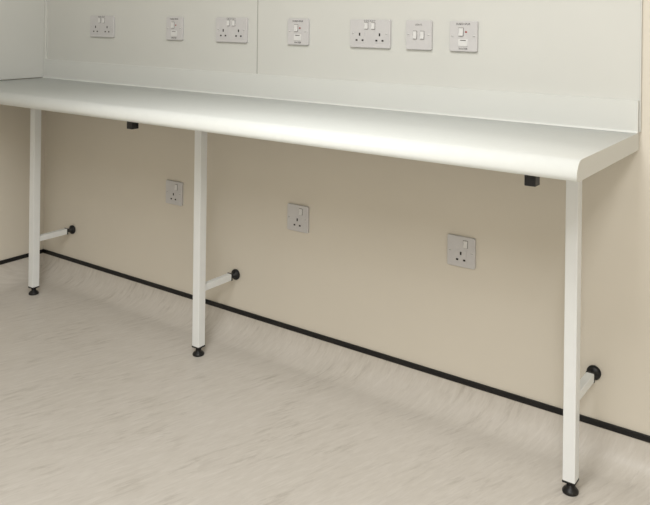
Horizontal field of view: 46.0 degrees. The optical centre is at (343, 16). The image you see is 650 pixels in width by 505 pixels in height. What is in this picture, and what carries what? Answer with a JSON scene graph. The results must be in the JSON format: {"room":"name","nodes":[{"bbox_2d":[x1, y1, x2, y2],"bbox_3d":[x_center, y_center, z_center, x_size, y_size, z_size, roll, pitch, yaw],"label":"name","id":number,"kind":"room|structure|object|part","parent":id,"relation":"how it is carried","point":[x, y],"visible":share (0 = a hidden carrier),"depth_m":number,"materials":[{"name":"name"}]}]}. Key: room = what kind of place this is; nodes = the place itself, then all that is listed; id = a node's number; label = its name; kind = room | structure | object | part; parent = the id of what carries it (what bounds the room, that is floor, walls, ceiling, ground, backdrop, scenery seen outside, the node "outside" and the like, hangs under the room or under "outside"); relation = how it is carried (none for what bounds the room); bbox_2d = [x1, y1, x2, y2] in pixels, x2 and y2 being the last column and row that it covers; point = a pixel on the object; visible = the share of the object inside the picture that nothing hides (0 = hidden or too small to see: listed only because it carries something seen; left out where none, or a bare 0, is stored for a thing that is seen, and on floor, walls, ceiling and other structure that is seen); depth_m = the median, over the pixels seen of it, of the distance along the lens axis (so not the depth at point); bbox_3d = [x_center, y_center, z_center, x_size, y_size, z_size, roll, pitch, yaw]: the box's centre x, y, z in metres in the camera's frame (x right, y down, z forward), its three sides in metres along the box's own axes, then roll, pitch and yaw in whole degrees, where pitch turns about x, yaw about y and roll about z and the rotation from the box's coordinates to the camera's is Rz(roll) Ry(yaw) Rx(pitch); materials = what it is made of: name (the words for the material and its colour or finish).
{"room":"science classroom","nodes":[
{"label":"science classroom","id":0,"kind":"room"},
{"bbox_2d":[0,77,44,260],"bbox_3d":[-2.376,-0.163,1.802,0.100,2.500,3.700,1,0,35],"label":"wall","id":1,"kind":"structure","parent":0,"point":[14,121],"depth_m":3.18,"materials":[{"name":"beige paint"}]},
{"bbox_2d":[0,253,42,294],"bbox_3d":[-2.302,1.042,1.741,0.108,0.091,3.700,1,0,35],"label":"baseboard","id":2,"kind":"structure","parent":1,"relation":"attached to","point":[14,274],"depth_m":3.15,"materials":[{"name":"plastic"}]},
{"bbox_2d":[0,249,42,264],"bbox_3d":[-2.348,0.997,1.770,0.006,0.016,3.694,1,0,35],"label":"trim","id":3,"kind":"structure","parent":1,"relation":"attached to","point":[19,257],"depth_m":3.18,"materials":[{"name":"black"}]},
{"bbox_2d":[0,286,649,504],"bbox_3d":[-0.586,1.158,0.545,4.500,0.100,3.900,1,0,35],"label":"floor","id":4,"kind":"structure","parent":0,"point":[99,406],"depth_m":2.02,"materials":[{"name":"laminate"}]},
{"bbox_2d":[0,59,638,496],"bbox_3d":[-0.417,0.652,2.393,2.453,0.916,0.481,1,0,35],"label":"workbench","id":5,"kind":"object","parent":4,"relation":"on","point":[571,139],"visible":1,"depth_m":2.09,"materials":[{"name":"white laminate"}]},
{"bbox_3d":[-1.224,0.701,3.030,0.030,0.740,0.030,1,0,35],"label":"leg","id":6,"kind":"part","parent":5,"relation":"part of","materials":[{"name":"white metal"}]},
{"bbox_3d":[-0.471,0.710,2.506,0.030,0.740,0.030,1,0,35],"label":"leg","id":7,"kind":"part","parent":5,"relation":"part of","materials":[{"name":"white metal"}]},
{"bbox_2d":[0,78,636,181],"bbox_3d":[-0.415,0.295,2.390,2.452,0.042,0.474,1,0,35],"label":"countertop","id":8,"kind":"structure","parent":5,"relation":"on","point":[546,151],"depth_m":1.99,"materials":[{"name":"white laminate"}]},
{"bbox_3d":[0.539,0.722,1.802,0.030,0.740,0.030,1,0,35],"label":"leg","id":9,"kind":"part","parent":5,"relation":"part of","materials":[{"name":"white metal"}]},
{"bbox_2d":[44,0,649,435],"bbox_3d":[0.515,-0.129,2.104,4.500,2.500,0.100,1,0,35],"label":"wall","id":10,"kind":"structure","parent":0,"point":[371,270],"depth_m":2.30,"materials":[{"name":"beige paint"}]},
{"bbox_2d":[166,180,182,205],"bbox_3d":[-0.627,0.653,2.825,0.086,0.086,0.012,1,0,35],"label":"socket","id":11,"kind":"object","parent":10,"relation":"attached to","point":[174,189],"visible":1,"depth_m":2.82,"materials":[{"name":"white plastic"}]},
{"bbox_2d":[287,203,308,232],"bbox_3d":[-0.149,0.658,2.492,0.086,0.086,0.012,1,0,35],"label":"socket","id":12,"kind":"object","parent":10,"relation":"attached to","point":[297,215],"visible":1,"depth_m":2.49,"materials":[{"name":"white plastic"}]},
{"bbox_2d":[0,0,642,131],"bbox_3d":[-0.665,-0.462,2.015,2.458,1.461,1.400,1,0,35],"label":"cladding","id":13,"kind":"object","parent":10,"relation":"attached to","point":[584,48],"visible":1,"depth_m":2.36,"materials":[{"name":"grey plastic"}]},
{"bbox_3d":[-1.673,-0.474,2.713,0.006,1.461,1.392,1,0,35],"label":"panel","id":14,"kind":"part","parent":13,"relation":"part of","materials":[{"name":"white plastic"}]},
{"bbox_2d":[90,15,114,37],"bbox_3d":[-0.968,0.041,3.060,0.146,0.086,0.012,1,0,35],"label":"double socket","id":15,"kind":"object","parent":13,"relation":"attached to","point":[100,26],"visible":1,"depth_m":3.06,"materials":[{"name":"white plastic"}]},
{"bbox_3d":[-0.778,-0.464,2.943,1.196,1.461,0.006,1,0,35],"label":"panel","id":16,"kind":"part","parent":13,"relation":"part of","materials":[{"name":"white plastic"}]},
{"bbox_2d":[166,17,183,39],"bbox_3d":[-0.624,0.045,2.821,0.086,0.086,0.012,1,0,35],"label":"switch","id":17,"kind":"object","parent":13,"relation":"attached to","point":[174,26],"visible":1,"depth_m":2.81,"materials":[{"name":"white"}]},
{"bbox_2d":[216,17,247,42],"bbox_3d":[-0.390,0.048,2.658,0.146,0.086,0.012,1,0,35],"label":"double socket","id":18,"kind":"object","parent":13,"relation":"attached to","point":[228,29],"visible":1,"depth_m":2.65,"materials":[{"name":"white plastic"}]},
{"bbox_2d":[287,18,309,44],"bbox_3d":[-0.148,0.051,2.489,0.086,0.086,0.012,1,0,35],"label":"switch","id":19,"kind":"object","parent":13,"relation":"attached to","point":[298,29],"visible":1,"depth_m":2.49,"materials":[{"name":"white plastic"}]},
{"bbox_2d":[350,19,390,48],"bbox_3d":[0.080,0.053,2.330,0.146,0.086,0.012,1,0,35],"label":"double socket","id":20,"kind":"object","parent":13,"relation":"attached to","point":[364,33],"visible":1,"depth_m":2.33,"materials":[{"name":"white plastic"}]},
{"bbox_2d":[406,20,432,49],"bbox_3d":[0.220,0.055,2.233,0.086,0.086,0.012,1,0,35],"label":"light switch","id":21,"kind":"object","parent":13,"relation":"attached to","point":[419,33],"visible":1,"depth_m":2.23,"materials":[{"name":"white plastic"}]},
{"bbox_3d":[0.228,-0.452,2.243,1.246,1.461,0.006,1,0,35],"label":"panel","id":22,"kind":"part","parent":13,"relation":"part of","materials":[{"name":"white plastic"}]},
{"bbox_2d":[449,21,477,51],"bbox_3d":[0.337,0.056,2.151,0.086,0.086,0.012,1,0,35],"label":"switch","id":23,"kind":"object","parent":13,"relation":"attached to","point":[463,34],"visible":1,"depth_m":2.15,"materials":[{"name":"white plastic"}]},
{"bbox_3d":[0.740,-0.445,1.885,0.004,1.461,0.008,1,0,35],"label":"trim","id":24,"kind":"part","parent":13,"relation":"part of","materials":[{"name":"white plastic"}]},
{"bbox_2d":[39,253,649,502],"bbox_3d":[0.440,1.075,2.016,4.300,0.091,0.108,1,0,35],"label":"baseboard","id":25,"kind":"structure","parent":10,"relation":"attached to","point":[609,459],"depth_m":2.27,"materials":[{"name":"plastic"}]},
{"bbox_2d":[43,249,649,442],"bbox_3d":[0.471,1.030,2.061,4.300,0.016,0.006,1,0,35],"label":"trim","id":26,"kind":"structure","parent":10,"relation":"attached to","point":[521,399],"depth_m":2.30,"materials":[{"name":"black"}]},
{"bbox_2d":[447,234,475,269],"bbox_3d":[0.332,0.664,2.157,0.086,0.086,0.012,1,0,35],"label":"socket","id":27,"kind":"object","parent":10,"relation":"attached to","point":[461,250],"visible":1,"depth_m":2.15,"materials":[{"name":"white plastic"}]}
]}

